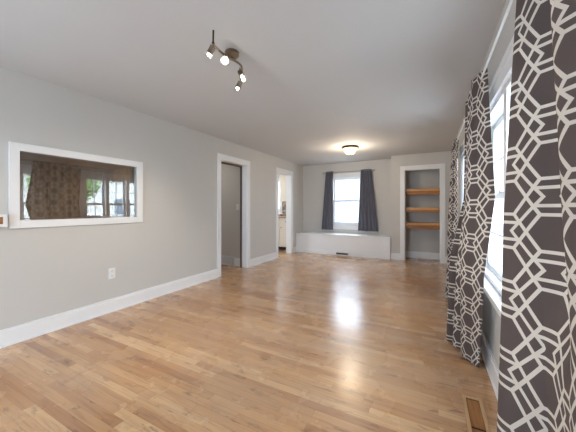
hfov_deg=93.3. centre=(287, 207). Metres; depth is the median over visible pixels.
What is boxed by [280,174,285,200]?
upper cabinet
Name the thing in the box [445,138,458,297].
patterned curtain
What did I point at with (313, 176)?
wall
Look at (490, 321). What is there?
wall
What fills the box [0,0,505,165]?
ceiling
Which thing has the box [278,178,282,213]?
window
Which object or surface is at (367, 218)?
curtain
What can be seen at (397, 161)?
wall
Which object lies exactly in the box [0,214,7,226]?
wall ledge
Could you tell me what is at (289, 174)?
door frame
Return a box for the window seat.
[296,231,390,259]
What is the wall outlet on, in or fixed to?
attached to the wall at (45, 271)
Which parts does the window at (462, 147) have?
frame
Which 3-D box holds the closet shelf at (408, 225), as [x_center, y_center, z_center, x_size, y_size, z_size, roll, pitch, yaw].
[3.080,0.403,6.219,1.101,0.135,0.340,0,0,28]
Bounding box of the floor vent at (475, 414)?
[462,394,490,431]
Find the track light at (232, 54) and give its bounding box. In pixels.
[206,30,244,89]
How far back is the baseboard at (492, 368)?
1.91 m
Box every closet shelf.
[405,188,439,194]
[405,208,439,211]
[405,222,439,229]
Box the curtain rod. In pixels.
[456,0,513,141]
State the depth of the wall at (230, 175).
5.59 m
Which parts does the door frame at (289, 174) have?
casing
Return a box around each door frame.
[217,153,249,276]
[276,167,292,257]
[400,163,444,263]
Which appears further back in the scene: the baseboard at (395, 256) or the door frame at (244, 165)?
the baseboard at (395, 256)
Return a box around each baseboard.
[0,246,296,348]
[222,258,239,266]
[391,253,399,259]
[405,251,439,259]
[480,330,498,400]
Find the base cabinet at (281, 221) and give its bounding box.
[278,218,285,249]
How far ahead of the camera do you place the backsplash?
8.25 m
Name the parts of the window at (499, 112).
sill, sash, frame, sash, casing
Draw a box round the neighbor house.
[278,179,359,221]
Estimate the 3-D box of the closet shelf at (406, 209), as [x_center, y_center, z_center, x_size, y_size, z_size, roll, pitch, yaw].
[3.080,0.043,6.219,1.101,0.105,0.340,0,0,28]
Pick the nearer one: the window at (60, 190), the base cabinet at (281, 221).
the window at (60, 190)
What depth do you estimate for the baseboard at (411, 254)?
6.36 m
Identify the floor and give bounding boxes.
[0,249,497,431]
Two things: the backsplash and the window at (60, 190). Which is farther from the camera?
the backsplash
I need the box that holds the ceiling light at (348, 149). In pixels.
[342,145,358,154]
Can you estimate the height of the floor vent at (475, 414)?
0.006 m
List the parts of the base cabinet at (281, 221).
cabinet door, drawer, cabinet door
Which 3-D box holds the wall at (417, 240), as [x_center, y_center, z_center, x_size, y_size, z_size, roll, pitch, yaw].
[3.183,-0.010,6.416,1.105,2.380,0.100,0,0,28]
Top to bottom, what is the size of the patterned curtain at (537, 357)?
2.078 m
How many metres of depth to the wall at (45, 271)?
3.15 m
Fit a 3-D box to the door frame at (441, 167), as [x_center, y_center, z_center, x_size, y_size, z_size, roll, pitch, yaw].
[2.963,0.117,6.013,0.890,2.125,0.118,0,0,28]
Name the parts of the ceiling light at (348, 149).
lamp shade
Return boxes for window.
[8,141,142,228]
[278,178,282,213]
[333,172,360,229]
[459,138,464,211]
[484,35,513,315]
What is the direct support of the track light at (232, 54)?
attached to the ceiling
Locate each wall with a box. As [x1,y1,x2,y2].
[0,66,302,329]
[221,164,239,257]
[303,159,390,234]
[391,151,451,256]
[405,169,439,252]
[457,0,515,367]
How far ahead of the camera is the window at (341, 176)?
7.21 m
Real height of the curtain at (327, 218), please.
1.555 m
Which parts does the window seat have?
seat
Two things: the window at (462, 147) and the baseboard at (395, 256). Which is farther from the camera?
the baseboard at (395, 256)
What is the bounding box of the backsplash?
[278,202,285,215]
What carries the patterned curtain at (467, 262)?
hanging from the curtain rod
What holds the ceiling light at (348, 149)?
attached to the ceiling
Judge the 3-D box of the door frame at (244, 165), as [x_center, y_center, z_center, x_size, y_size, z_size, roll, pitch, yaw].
[-1.043,0.122,5.067,0.158,2.115,0.940,0,0,28]
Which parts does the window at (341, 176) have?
sill, sash, sash, casing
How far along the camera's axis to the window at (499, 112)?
2.01 m
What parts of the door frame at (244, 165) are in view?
casing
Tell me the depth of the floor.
2.12 m
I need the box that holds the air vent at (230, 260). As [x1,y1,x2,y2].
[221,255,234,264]
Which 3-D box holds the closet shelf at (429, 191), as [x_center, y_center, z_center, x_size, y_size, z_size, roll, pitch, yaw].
[3.080,-0.363,6.219,1.101,0.137,0.340,0,0,28]
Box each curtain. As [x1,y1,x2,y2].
[322,171,332,229]
[358,169,377,231]
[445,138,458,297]
[446,68,494,366]
[498,0,575,431]
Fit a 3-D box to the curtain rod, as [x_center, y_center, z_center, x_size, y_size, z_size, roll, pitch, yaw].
[1.503,-0.865,2.141,0.102,0.040,4.406,0,0,28]
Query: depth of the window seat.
6.72 m
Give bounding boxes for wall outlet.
[109,268,114,278]
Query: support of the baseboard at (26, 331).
attached to the wall at (45, 271)
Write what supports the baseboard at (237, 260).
attached to the wall at (230, 175)

